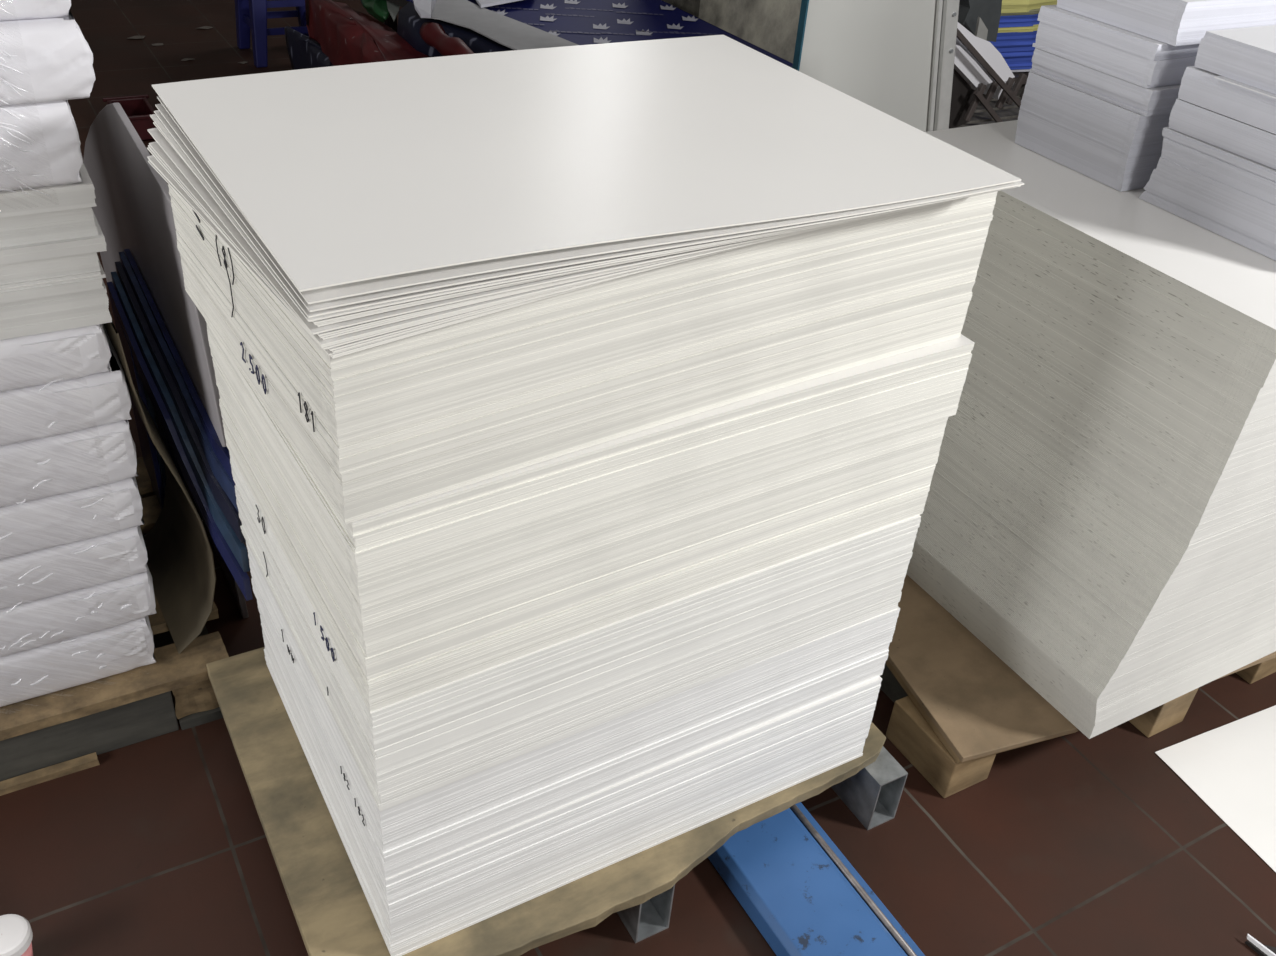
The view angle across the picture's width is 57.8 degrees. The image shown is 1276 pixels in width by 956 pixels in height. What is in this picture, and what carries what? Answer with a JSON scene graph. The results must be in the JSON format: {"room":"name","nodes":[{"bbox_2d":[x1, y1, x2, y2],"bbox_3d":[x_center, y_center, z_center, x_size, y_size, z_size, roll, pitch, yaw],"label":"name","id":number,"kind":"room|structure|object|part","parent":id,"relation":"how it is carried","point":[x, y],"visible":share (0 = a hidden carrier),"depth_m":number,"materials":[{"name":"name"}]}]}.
{"room":"print shop","nodes":[
{"label":"print shop","id":0,"kind":"room"},
{"bbox_2d":[0,0,1275,955],"bbox_3d":[-0.231,-0.198,3.208,12.000,0.050,13.000,-15,40,-26],"label":"floor","id":1,"kind":"structure","parent":0,"point":[1073,844],"depth_m":2.01,"materials":[{"name":"tile"}]},
{"bbox_2d":[0,914,32,955],"bbox_3d":[-0.933,0.702,1.714,0.074,0.087,0.074,-15,40,-26],"label":"paper cup","id":2,"kind":"object","parent":1,"relation":"on","point":[16,934],"visible":1,"depth_m":1.69,"materials":[{"name":"paper"}]},
{"bbox_2d":[0,457,227,795],"bbox_3d":[-1.374,0.319,2.166,1.066,0.130,0.759,-15,40,-26],"label":"pallet","id":3,"kind":"object","parent":1,"relation":"on","point":[50,736],"visible":0.33,"depth_m":2.05,"materials":[{"name":"brown wood"}]},
{"bbox_2d":[0,379,131,685],"bbox_3d":[-1.204,0.175,1.686,0.843,0.660,0.011,-15,40,-26],"label":"film","id":4,"kind":"object","parent":3,"relation":"on","point":[54,422],"visible":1,"depth_m":1.88,"materials":[{"name":"white"}]},
{"bbox_2d":[0,616,155,706],"bbox_3d":[-1.390,0.227,2.086,0.876,0.108,0.641,-15,40,-26],"label":"wrapped ream","id":5,"kind":"object","parent":3,"relation":"on","point":[128,646],"visible":0.35,"depth_m":2.00,"materials":[{"name":"paper"}]},
{"bbox_2d":[0,563,156,656],"bbox_3d":[-1.374,0.141,2.031,0.895,0.096,0.642,-15,40,-26],"label":"wrapped ream","id":6,"kind":"object","parent":5,"relation":"on","point":[57,613],"visible":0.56,"depth_m":1.95,"materials":[{"name":"paper"}]},
{"bbox_2d":[0,525,147,609],"bbox_3d":[-1.366,0.061,1.976,0.898,0.097,0.642,-15,40,-26],"label":"wrapped ream","id":7,"kind":"object","parent":6,"relation":"on","point":[121,554],"visible":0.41,"depth_m":1.90,"materials":[{"name":"paper"}]},
{"bbox_2d":[0,477,144,559],"bbox_3d":[-1.355,-0.019,1.921,0.905,0.096,0.643,-15,40,-26],"label":"wrapped ream","id":8,"kind":"object","parent":7,"relation":"on","point":[57,520],"visible":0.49,"depth_m":1.85,"materials":[{"name":"paper"}]},
{"bbox_2d":[0,420,137,507],"bbox_3d":[-1.345,-0.104,1.864,0.912,0.107,0.643,-15,40,-26],"label":"wrapped ream","id":9,"kind":"object","parent":8,"relation":"on","point":[100,455],"visible":0.44,"depth_m":1.79,"materials":[{"name":"paper"}]},
{"bbox_2d":[0,324,130,445],"bbox_3d":[-1.335,-0.186,1.810,0.919,0.089,0.642,-15,40,-26],"label":"wrapped ream","id":10,"kind":"object","parent":9,"relation":"on","point":[26,414],"visible":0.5,"depth_m":1.75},
{"bbox_2d":[0,324,110,391],"bbox_3d":[-1.334,-0.256,1.756,0.906,0.084,0.642,-15,40,-26],"label":"wrapped ream","id":11,"kind":"object","parent":10,"relation":"on","point":[42,358],"visible":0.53,"depth_m":1.70,"materials":[{"name":"paper"}]},
{"bbox_2d":[0,258,111,339],"bbox_3d":[-1.308,-0.325,1.715,0.883,0.077,0.626,-15,40,-26],"label":"lift","id":12,"kind":"object","parent":11,"relation":"on","point":[26,310],"visible":0.27,"depth_m":1.66,"materials":[{"name":"paper"}]},
{"bbox_2d":[0,252,100,288],"bbox_3d":[-1.307,-0.373,1.686,0.875,0.035,0.624,-15,40,-26],"label":"lift","id":13,"kind":"object","parent":12,"relation":"on","point":[82,265],"visible":0.14,"depth_m":1.64,"materials":[{"name":"paper"}]},
{"bbox_2d":[0,163,106,264],"bbox_3d":[-1.301,-0.431,1.651,0.897,0.100,0.635,-15,40,-26],"label":"lift","id":14,"kind":"object","parent":13,"relation":"on","point":[34,225],"visible":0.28,"depth_m":1.60,"materials":[{"name":"paper"}]},
{"bbox_2d":[0,100,82,190],"bbox_3d":[-1.286,-0.513,1.578,0.894,0.115,0.626,-15,40,-26],"label":"wrapped ream","id":15,"kind":"object","parent":14,"relation":"on","point":[56,155],"visible":0.55,"depth_m":1.54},
{"bbox_2d":[0,10,95,104],"bbox_3d":[-1.262,-0.601,1.518,0.932,0.098,0.647,-15,40,-26],"label":"wrapped ream","id":16,"kind":"object","parent":15,"relation":"on","point":[54,58],"visible":0.84,"depth_m":1.47,"materials":[{"name":"paper"}]},
{"bbox_2d":[0,8,50,196],"bbox_3d":[-1.139,-0.403,1.271,0.858,0.330,0.012,-14,39,-26],"label":"film","id":17,"kind":"object","parent":16,"relation":"attached to","point":[3,81],"visible":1,"depth_m":1.48,"materials":[{"name":"white"}]},
{"bbox_2d":[0,0,70,20],"bbox_3d":[-1.260,-0.686,1.464,0.921,0.098,0.630,-15,40,-26],"label":"wrapped ream","id":18,"kind":"object","parent":16,"relation":"on","point":[21,9],"visible":0.99,"depth_m":1.45,"materials":[{"name":"paper"}]},
{"bbox_2d":[103,321,215,653],"bbox_3d":[-0.870,-0.050,2.066,0.088,0.659,0.358,-16,40,-28],"label":"cardboard sheet","id":19,"kind":"object","parent":3,"relation":"on","point":[180,563],"visible":0.85,"depth_m":2.18,"materials":[{"name":"cardboard"}]},
{"bbox_2d":[102,94,156,140],"bbox_3d":[-2.007,-1.429,4.602,0.174,0.105,0.264,-15,40,-26],"label":"crate","id":20,"kind":"object","parent":1,"relation":"on","point":[137,108],"visible":0.49,"depth_m":4.63,"materials":[{"name":"red plastic"}]},
{"bbox_2d":[129,36,144,38],"bbox_3d":[-2.462,-2.162,5.673,0.084,0.007,0.054,-9,37,-19],"label":"paper scrap","id":21,"kind":"object","parent":1,"relation":"on","point":[132,37],"visible":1,"depth_m":5.66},
{"bbox_2d":[83,103,247,618],"bbox_3d":[-1.113,-0.460,2.553,0.052,0.998,1.853,-15,40,-26],"label":"board","id":22,"kind":"object","parent":1,"relation":"on","point":[133,211],"visible":0.49,"depth_m":2.02,"materials":[{"name":"cardboard"}]},
{"bbox_2d":[119,251,238,512],"bbox_3d":[-0.883,-0.005,2.278,0.026,0.604,0.816,-16,40,-28],"label":"board","id":23,"kind":"object","parent":1,"relation":"on","point":[218,470],"visible":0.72,"depth_m":2.03,"materials":[{"name":"cardboard"}]},
{"bbox_2d":[124,249,234,486],"bbox_3d":[-0.880,-0.011,2.290,0.023,0.600,0.835,-16,40,-27],"label":"board","id":24,"kind":"object","parent":1,"relation":"on","point":[222,453],"visible":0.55,"depth_m":2.02,"materials":[{"name":"cardboard"}]},
{"bbox_2d":[107,282,252,600],"bbox_3d":[-0.894,0.031,2.254,0.035,0.570,0.758,-18,41,-29],"label":"board","id":25,"kind":"object","parent":1,"relation":"on","point":[140,374],"visible":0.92,"depth_m":2.13,"materials":[{"name":"cardboard"}]},
{"bbox_2d":[111,271,249,571],"bbox_3d":[-0.890,0.019,2.262,0.032,0.582,0.777,-17,41,-29],"label":"board","id":26,"kind":"object","parent":1,"relation":"on","point":[238,549],"visible":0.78,"depth_m":2.04,"materials":[{"name":"cardboard"}]},
{"bbox_2d":[115,261,245,542],"bbox_3d":[-0.887,0.007,2.270,0.029,0.593,0.796,-17,40,-28],"label":"board","id":27,"kind":"object","parent":1,"relation":"on","point":[223,501],"visible":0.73,"depth_m":2.02,"materials":[{"name":"cardboard"}]},
{"bbox_2d":[196,26,212,28],"bbox_3d":[-2.213,-2.298,5.899,0.084,0.007,0.044,-15,40,-26],"label":"paper scrap","id":28,"kind":"object","parent":1,"relation":"on","point":[203,27],"visible":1,"depth_m":5.90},
{"bbox_2d":[235,0,308,67],"bbox_3d":[-1.702,-2.255,5.505,0.371,0.465,0.371,-15,40,-26],"label":"plastic stool","id":29,"kind":"object","parent":1,"relation":"on","point":[252,16],"visible":0.52,"depth_m":5.42,"materials":[{"name":"plastic"}]},
{"bbox_3d":[-1.887,-2.285,5.546,0.099,0.440,0.099,-15,40,-26],"label":"leg","id":30,"kind":"part","parent":29,"relation":"part of","materials":[{"name":"blue plastic"}]},
{"bbox_3d":[-1.754,-2.141,5.358,0.099,0.440,0.099,-15,40,-26],"label":"leg","id":31,"kind":"part","parent":29,"relation":"part of","materials":[{"name":"blue plastic"}]},
{"bbox_3d":[-1.651,-2.348,5.666,0.099,0.440,0.099,-15,40,-26],"label":"leg","id":32,"kind":"part","parent":29,"relation":"part of","materials":[{"name":"blue plastic"}]},
{"bbox_2d":[287,27,332,69],"bbox_3d":[-1.241,-1.586,4.730,0.182,0.327,1.016,-15,40,-26],"label":"bale","id":33,"kind":"object","parent":1,"relation":"on","point":[305,53],"visible":0.25,"depth_m":4.83,"materials":[{"name":"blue plastic"}]},
{"bbox_2d":[305,0,428,65],"bbox_3d":[-0.992,-1.450,4.394,0.281,0.526,1.469,-15,40,-26],"label":"bale","id":34,"kind":"object","parent":1,"relation":"on","point":[345,36],"visible":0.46,"depth_m":4.28,"materials":[{"name":"red plastic"}]},
{"bbox_2d":[361,0,390,22],"bbox_3d":[-1.007,-1.867,4.519,0.160,0.061,0.560,-5,36,-14],"label":"bag","id":35,"kind":"object","parent":34,"relation":"on","point":[378,9],"visible":0.79,"depth_m":4.37,"materials":[{"name":"plastic"}]},
{"bbox_2d":[386,0,399,20],"bbox_3d":[-0.934,-1.791,4.380,0.063,0.026,0.377,-1,35,-8],"label":"scrap","id":36,"kind":"object","parent":35,"relation":"on","point":[393,9],"visible":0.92,"depth_m":4.32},
{"bbox_2d":[420,22,475,55],"bbox_3d":[-0.589,-1.417,3.878,0.088,0.092,0.616,-15,40,-26],"label":"roll","id":37,"kind":"object","parent":34,"relation":"on","point":[434,35],"visible":0.45,"depth_m":3.95,"materials":[{"name":"plastic"}]},
{"bbox_2d":[384,0,408,30],"bbox_3d":[-0.246,-1.364,4.306,1.049,0.596,1.730,-15,40,-26],"label":"work table","id":38,"kind":"object","parent":1,"relation":"on","point":[390,24],"visible":0.03,"depth_m":4.56,"materials":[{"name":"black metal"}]},
{"bbox_3d":[-0.992,-1.672,4.676,0.040,0.565,0.040,-15,40,-26],"label":"leg","id":39,"kind":"part","parent":38,"relation":"part of","materials":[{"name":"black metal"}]},
{"bbox_2d":[407,0,792,67],"bbox_3d":[-0.239,-1.547,4.163,1.103,0.178,1.760,-15,40,-26],"label":"sheet","id":40,"kind":"object","parent":38,"relation":"on","point":[580,22],"depth_m":4.17,"materials":[{"name":"blue paper"}]},
{"bbox_2d":[413,0,435,17],"bbox_3d":[-0.770,-1.706,4.101,0.090,0.072,0.288,1,35,-6],"label":"folded paper","id":41,"kind":"object","parent":40,"relation":"on","point":[424,8],"visible":1,"depth_m":4.03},
{"bbox_2d":[397,1,512,56],"bbox_3d":[-0.531,-1.433,3.927,0.132,0.119,1.043,-26,45,-36],"label":"sheet","id":42,"kind":"object","parent":40,"relation":"on","point":[410,23],"visible":0.32,"depth_m":4.05,"materials":[{"name":"plastic"}]},
{"bbox_2d":[476,0,520,7],"bbox_3d":[-0.480,-1.823,4.350,0.359,0.020,0.283,-15,40,-26],"label":"folded paper","id":43,"kind":"object","parent":40,"relation":"on","point":[482,3],"visible":1,"depth_m":4.22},
{"bbox_3d":[-0.472,-1.532,3.962,0.273,0.006,1.261,-23,44,-34],"label":"grey board strip","id":44,"kind":"part","parent":40,"relation":"part of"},
{"bbox_2d":[206,647,907,955],"bbox_3d":[-0.150,0.480,2.075,1.020,0.150,0.768,-15,40,-26],"label":"pallet","id":45,"kind":"object","parent":1,"relation":"on","point":[333,914],"visible":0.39,"depth_m":1.81,"materials":[{"name":"brown wood"}]},
{"bbox_2d":[257,601,881,955],"bbox_3d":[-0.133,0.335,1.993,0.858,0.185,0.655,-15,40,-26],"label":"lift","id":46,"kind":"object","parent":45,"relation":"on","point":[419,906],"visible":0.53,"depth_m":1.74,"materials":[{"name":"paper"}]},
{"bbox_2d":[246,542,899,878],"bbox_3d":[-0.123,0.201,1.907,0.868,0.159,0.662,-15,40,-26],"label":"lift","id":47,"kind":"object","parent":46,"relation":"on","point":[419,830],"visible":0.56,"depth_m":1.66,"materials":[{"name":"white"}]},
{"bbox_2d":[229,451,920,811],"bbox_3d":[-0.115,0.072,1.813,0.870,0.206,0.665,-15,40,-26],"label":"lift","id":48,"kind":"object","parent":47,"relation":"on","point":[415,746],"visible":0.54,"depth_m":1.56,"materials":[{"name":"white"}]},
{"bbox_2d":[212,358,947,711],"bbox_3d":[-0.102,-0.070,1.718,0.875,0.210,0.668,-15,40,-26],"label":"lift","id":49,"kind":"object","parent":48,"relation":"on","point":[409,643],"visible":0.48,"depth_m":1.46,"materials":[{"name":"paper"}]},
{"bbox_2d":[205,320,974,605],"bbox_3d":[-0.088,-0.182,1.637,0.888,0.163,0.670,-15,40,-26],"label":"lift","id":50,"kind":"object","parent":49,"relation":"on","point":[391,552],"visible":0.43,"depth_m":1.37,"materials":[{"name":"white"}]},
{"bbox_2d":[168,184,997,524],"bbox_3d":[-0.094,-0.314,1.547,0.873,0.267,0.652,-16,40,-28],"label":"lift","id":51,"kind":"object","parent":50,"relation":"on","point":[392,425],"visible":0.52,"depth_m":1.28,"materials":[{"name":"white"}]},
{"bbox_2d":[148,161,651,357],"bbox_3d":[-0.103,-0.388,1.475,0.850,0.073,0.648,-18,41,-29],"label":"sheet","id":52,"kind":"object","parent":51,"relation":"on","point":[149,162],"visible":0.02,"depth_m":1.15,"materials":[{"name":"paper"}]},
{"bbox_2d":[148,159,615,356],"bbox_3d":[-0.101,-0.388,1.472,0.850,0.071,0.648,-18,41,-29],"label":"sheet","id":53,"kind":"object","parent":52,"relation":"on","point":[418,331],"visible":0.02,"depth_m":1.10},
{"bbox_2d":[147,155,502,354],"bbox_3d":[-0.102,-0.389,1.469,0.850,0.069,0.648,-17,41,-29],"label":"sheet","id":54,"kind":"object","parent":53,"relation":"on","point":[151,158],"visible":0.02,"depth_m":1.28,"materials":[{"name":"paper"}]},
{"bbox_2d":[332,237,782,352],"bbox_3d":[-0.093,-0.389,1.465,0.850,0.066,0.648,-17,41,-29],"label":"sheet","id":55,"kind":"object","parent":54,"relation":"on","point":[513,303],"visible":0.02,"depth_m":1.13,"materials":[{"name":"paper"}]},
{"bbox_2d":[329,260,680,350],"bbox_3d":[-0.096,-0.391,1.463,0.850,0.064,0.648,-17,41,-29],"label":"sheet","id":56,"kind":"object","parent":55,"relation":"on","point":[459,315],"visible":0.02,"depth_m":1.09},
{"bbox_2d":[147,147,667,349],"bbox_3d":[-0.097,-0.390,1.454,0.850,0.060,0.648,-17,41,-28],"label":"sheet","id":57,"kind":"object","parent":56,"relation":"on","point":[148,148],"visible":0.12,"depth_m":1.11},
{"bbox_2d":[148,145,706,347],"bbox_3d":[-0.096,-0.390,1.451,0.850,0.058,0.648,-17,40,-28],"label":"sheet","id":58,"kind":"object","parent":57,"relation":"on","point":[149,146],"visible":0.12,"depth_m":1.13,"materials":[{"name":"paper"}]},
{"bbox_2d":[149,142,898,345],"bbox_3d":[-0.094,-0.391,1.448,0.850,0.056,0.648,-17,40,-28],"label":"sheet","id":59,"kind":"object","parent":58,"relation":"on","point":[154,145],"visible":0.04,"depth_m":1.15,"materials":[{"name":"paper"}]},
{"bbox_2d":[154,139,887,339],"bbox_3d":[-0.089,-0.395,1.447,0.850,0.053,0.648,-16,40,-28],"label":"sheet","id":60,"kind":"object","parent":59,"relation":"on","point":[365,328],"visible":0.04,"depth_m":1.10,"materials":[{"name":"paper"}]},
{"bbox_2d":[319,221,849,337],"bbox_3d":[-0.090,-0.395,1.444,0.874,0.051,0.680,-15,40,-26],"label":"sheet","id":61,"kind":"object","parent":60,"relation":"on","point":[369,325],"visible":0.03,"depth_m":1.10,"materials":[{"name":"paper"}]},
{"bbox_2d":[317,247,723,335],"bbox_3d":[-0.090,-0.397,1.442,0.874,0.049,0.679,-15,40,-26],"label":"sheet","id":62,"kind":"object","parent":61,"relation":"on","point":[442,306],"visible":0.05,"depth_m":1.07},
{"bbox_2d":[147,128,882,334],"bbox_3d":[-0.092,-0.396,1.433,0.872,0.045,0.676,-15,40,-26],"label":"sheet","id":63,"kind":"object","parent":62,"relation":"on","point":[155,133],"visible":0.11,"depth_m":1.14,"materials":[{"name":"paper"}]},
{"bbox_2d":[153,122,640,326],"bbox_3d":[-0.085,-0.402,1.432,0.869,0.041,0.672,-15,40,-26],"label":"sheet","id":64,"kind":"object","parent":63,"relation":"on","point":[154,123],"visible":0.04,"depth_m":1.06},
{"bbox_2d":[315,241,741,324],"bbox_3d":[-0.083,-0.402,1.429,0.864,0.039,0.666,-15,40,-26],"label":"sheet","id":65,"kind":"object","parent":64,"relation":"on","point":[741,241],"visible":0.02,"depth_m":1.06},
{"bbox_2d":[312,194,981,323],"bbox_3d":[-0.082,-0.402,1.425,0.862,0.038,0.664,-15,40,-26],"label":"sheet","id":66,"kind":"object","parent":65,"relation":"on","point":[546,276],"visible":0.04,"depth_m":1.10,"materials":[{"name":"paper"}]},
{"bbox_2d":[150,114,872,321],"bbox_3d":[-0.085,-0.402,1.418,0.863,0.034,0.665,-15,40,-26],"label":"sheet","id":67,"kind":"object","parent":66,"relation":"on","point":[154,117],"visible":0.07,"depth_m":1.12,"materials":[{"name":"paper"}]},
{"bbox_2d":[154,110,1010,317],"bbox_3d":[-0.081,-0.404,1.417,0.858,0.032,0.658,-15,40,-26],"label":"sheet","id":68,"kind":"object","parent":67,"relation":"on","point":[159,115],"visible":0.09,"depth_m":1.12,"materials":[{"name":"paper"}]},
{"bbox_2d":[157,96,1024,303],"bbox_3d":[-0.073,-0.412,1.405,0.852,0.022,0.651,-15,40,-26],"label":"sheet","id":69,"kind":"object","parent":68,"relation":"on","point":[443,273],"visible":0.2,"depth_m":1.11,"materials":[{"name":"paper"}]},
{"bbox_2d":[152,35,1021,291],"bbox_3d":[-0.078,-0.422,1.398,0.850,0.019,0.648,-15,40,-26],"label":"sheet","id":70,"kind":"object","parent":69,"relation":"on","point":[345,174],"visible":1,"depth_m":1.33,"materials":[{"name":"paper"}]},
{"bbox_2d":[155,104,1019,311],"bbox_3d":[-0.076,-0.407,1.410,0.856,0.027,0.656,-15,40,-26],"label":"sheet","id":71,"kind":"object","parent":66,"relation":"on","point":[329,304],"visible":0.09,"depth_m":1.11,"materials":[{"name":"paper"}]},
{"bbox_2d":[708,802,924,955],"bbox_3d":[0.177,0.580,2.056,0.193,0.055,1.220,-15,40,-26],"label":"truck","id":72,"kind":"object","parent":1,"relation":"on","point":[796,886],"visible":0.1,"depth_m":1.89,"materials":[{"name":"blue paint"}]},
{"bbox_2d":[792,0,959,131],"bbox_3d":[0.612,-0.947,2.942,0.575,1.600,0.051,-15,40,-26],"label":"framed panel","id":73,"kind":"object","parent":1,"relation":"on","point":[896,58],"visible":0.34,"depth_m":2.86,"materials":[{"name":"metal"}]},
{"bbox_3d":[0.750,-0.985,3.014,0.254,1.600,0.047,-15,40,-26],"label":"post","id":74,"kind":"part","parent":73,"relation":"part of","materials":[{"name":"metal"}]},
{"bbox_2d":[949,28,1026,128],"bbox_3d":[1.339,-1.423,4.417,1.150,0.796,0.835,-15,40,-26],"label":"rack","id":75,"kind":"object","parent":1,"relation":"on","point":[969,107],"visible":0.27,"depth_m":4.07,"materials":[{"name":"black metal"}]},
{"bbox_3d":[1.112,-1.339,4.050,0.162,0.248,0.020,-15,40,-26],"label":"plate","id":76,"kind":"part","parent":75,"relation":"part of","materials":[{"name":"black metal"}]},
{"bbox_2d":[954,45,992,87],"bbox_3d":[1.107,-1.446,4.000,0.239,0.159,0.140,-15,40,-26],"label":"booklet","id":77,"kind":"object","parent":75,"relation":"in","point":[965,66],"visible":0.42,"depth_m":3.96,"materials":[{"name":"paper"}]},
{"bbox_2d":[958,0,1001,41],"bbox_3d":[1.178,-1.729,4.253,0.204,0.190,0.250,-15,40,-26],"label":"carton","id":78,"kind":"object","parent":75,"relation":"on","point":[989,11],"visible":0.46,"depth_m":4.16,"materials":[{"name":"cardboard"}]},
{"bbox_2d":[975,16,987,39],"bbox_3d":[1.224,-1.593,4.115,0.061,0.096,0.010,-15,40,-26],"label":"card","id":79,"kind":"object","parent":75,"relation":"on","point":[981,31],"visible":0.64,"depth_m":4.11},
{"bbox_2d":[956,22,1014,81],"bbox_3d":[1.144,-1.494,3.990,0.368,0.232,0.140,-15,40,-26],"label":"booklet","id":80,"kind":"object","parent":75,"relation":"in","point":[993,57],"visible":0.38,"depth_m":3.97,"materials":[{"name":"paper"}]},
{"bbox_3d":[1.228,-1.295,4.050,0.171,0.139,0.014,-15,40,-26],"label":"rod","id":81,"kind":"part","parent":75,"relation":"part of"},
{"bbox_3d":[1.211,-1.379,3.945,0.484,0.346,0.014,-15,40,-26],"label":"rod","id":82,"kind":"part","parent":75,"relation":"part of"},
{"bbox_2d":[971,75,1014,99],"bbox_3d":[1.287,-1.428,4.192,0.083,0.066,0.140,-15,40,-26],"label":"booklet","id":83,"kind":"object","parent":75,"relation":"on","point":[999,89],"visible":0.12,"depth_m":4.15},
{"bbox_2d":[968,72,1028,89],"bbox_3d":[1.277,-1.467,4.757,0.840,0.470,0.445,-15,40,-26],"label":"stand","id":84,"kind":"object","parent":1,"relation":"on","point":[1016,74],"visible":0.02,"depth_m":4.54,"materials":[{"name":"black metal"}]},
{"bbox_2d":[1011,69,1030,71],"bbox_3d":[1.527,-1.698,4.686,0.364,0.025,0.324,-15,40,-26],"label":"lift","id":85,"kind":"object","parent":84,"relation":"on","point":[1018,70],"visible":0.09,"depth_m":4.55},
{"bbox_2d":[1004,56,1032,69],"bbox_3d":[1.504,-1.715,4.657,0.384,0.062,0.324,-15,40,-26],"label":"lift","id":86,"kind":"object","parent":85,"relation":"on","point":[1016,63],"visible":0.14,"depth_m":4.52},
{"bbox_2d":[996,45,1034,57],"bbox_3d":[1.466,-1.740,4.611,0.445,0.058,0.324,-15,40,-26],"label":"lift","id":87,"kind":"object","parent":86,"relation":"on","point":[1025,51],"visible":0.2,"depth_m":4.48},
{"bbox_2d":[989,31,1036,47],"bbox_3d":[1.443,-1.772,4.570,0.462,0.069,0.324,-15,40,-26],"label":"lift","id":88,"kind":"object","parent":87,"relation":"on","point":[1009,39],"visible":0.21,"depth_m":4.44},
{"bbox_2d":[998,24,1038,32],"bbox_3d":[1.445,-1.804,4.548,0.444,0.036,0.324,-15,40,-26],"label":"lift","id":89,"kind":"object","parent":88,"relation":"on","point":[1034,27],"visible":0.2,"depth_m":4.42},
{"bbox_2d":[999,14,1039,27],"bbox_3d":[1.441,-1.828,4.526,0.426,0.056,0.324,-15,40,-26],"label":"lift","id":90,"kind":"object","parent":89,"relation":"on","point":[1012,20],"visible":0.24,"depth_m":4.40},
{"bbox_2d":[1001,8,1039,15],"bbox_3d":[1.443,-1.852,4.510,0.415,0.028,0.323,-15,40,-26],"label":"lift","id":91,"kind":"object","parent":90,"relation":"on","point":[1033,11],"visible":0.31,"depth_m":4.38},
{"bbox_2d":[1001,0,1056,12],"bbox_3d":[1.422,-1.888,4.466,0.393,0.117,0.324,-15,40,-26],"label":"lift","id":92,"kind":"object","parent":91,"relation":"on","point":[1008,6],"visible":0.5,"depth_m":4.36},
{"bbox_2d":[880,574,1275,797],"bbox_3d":[0.804,0.247,2.547,0.946,0.130,0.900,-15,40,-26],"label":"pallet","id":93,"kind":"object","parent":1,"relation":"on","point":[958,705],"visible":0.19,"depth_m":2.19,"materials":[{"name":"brown wood"}]},
{"bbox_2d":[906,120,1275,738],"bbox_3d":[0.920,-0.157,2.287,0.713,0.845,0.882,-15,40,-26],"label":"pile","id":94,"kind":"object","parent":93,"relation":"on","point":[1099,513],"visible":0.71,"depth_m":1.97,"materials":[{"name":"paper"}]},
{"bbox_2d":[1014,72,1169,191],"bbox_3d":[0.930,-0.666,2.162,0.337,0.130,0.275,-15,40,-26],"label":"bundle","id":95,"kind":"object","parent":94,"relation":"on","point":[1117,147],"visible":0.52,"depth_m":2.06,"materials":[{"name":"paper"}]},
{"bbox_2d":[1031,48,1180,116],"bbox_3d":[0.938,-0.740,2.115,0.340,0.043,0.273,-15,40,-26],"label":"bundle","id":96,"kind":"object","parent":95,"relation":"on","point":[1146,102],"visible":0.35,"depth_m":2.01,"materials":[{"name":"paper"}]},
{"bbox_2d":[1033,5,1199,87],"bbox_3d":[0.934,-0.790,2.084,0.339,0.071,0.272,-15,40,-26],"label":"bundle","id":97,"kind":"object","parent":96,"relation":"on","point":[1140,60],"visible":0.5,"depth_m":1.98,"materials":[{"name":"paper"}]},
{"bbox_2d":[1057,0,1275,45],"bbox_3d":[0.960,-0.844,2.041,0.338,0.069,0.266,-15,40,-26],"label":"bundle","id":98,"kind":"object","parent":97,"relation":"on","point":[1172,22],"visible":0.96,"depth_m":1.93,"materials":[{"name":"paper"}]},
{"bbox_2d":[1139,127,1275,260],"bbox_3d":[1.107,-0.480,1.923,0.337,0.124,0.362,-15,40,-26],"label":"bundle","id":99,"kind":"object","parent":94,"relation":"on","point":[1232,196],"visible":0.86,"depth_m":1.88,"materials":[{"name":"paper"}]},
{"bbox_2d":[1168,98,1275,168],"bbox_3d":[1.114,-0.556,1.879,0.338,0.048,0.342,-15,40,-26],"label":"bundle","id":100,"kind":"object","parent":99,"relation":"on","point":[1240,138],"visible":0.73,"depth_m":1.85,"materials":[{"name":"paper"}]},
{"bbox_2d":[1178,66,1275,133],"bbox_3d":[1.114,-0.596,1.846,0.338,0.051,0.338,-15,40,-26],"label":"bundle","id":101,"kind":"object","parent":100,"relation":"on","point":[1199,86],"visible":0.74,"depth_m":1.83,"materials":[{"name":"paper"}]},
{"bbox_2d":[1214,76,1275,98],"bbox_3d":[1.111,-0.600,1.804,0.314,0.002,0.265,-15,40,-26],"label":"page","id":102,"kind":"object","parent":101,"relation":"on","point":[1222,78],"visible":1,"depth_m":1.79,"materials":[{"name":"paper"}]},
{"bbox_2d":[1195,25,1275,93],"bbox_3d":[1.121,-0.637,1.808,0.338,0.056,0.331,-15,40,-26],"label":"bundle","id":103,"kind":"object","parent":102,"relation":"on","point":[1247,55],"visible":1,"depth_m":1.80,"materials":[{"name":"paper"}]},
{"bbox_2d":[1155,705,1275,871],"bbox_3d":[1.364,0.661,2.139,0.500,0.002,0.634,-11,38,-22],"label":"sheet","id":104,"kind":"object","parent":1,"relation":"on","point":[1231,767],"visible":1,"depth_m":2.24,"materials":[{"name":"paper"}]},
{"bbox_2d":[1245,934,1275,955],"bbox_3d":[1.112,0.800,1.889,0.097,0.023,0.204,-21,42,-32],"label":"paper offcut","id":105,"kind":"object","parent":1,"relation":"on","point":[1262,950],"visible":1,"depth_m":1.92,"materials":[{"name":"white paper"}]},
{"bbox_2d":[662,0,801,62],"bbox_3d":[0.456,-2.908,4.148,0.600,3.400,0.500,-15,40,-26],"label":"wall pillar","id":106,"kind":"structure","parent":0,"point":[771,26],"depth_m":4.63,"materials":[{"name":"concrete"}]}
]}

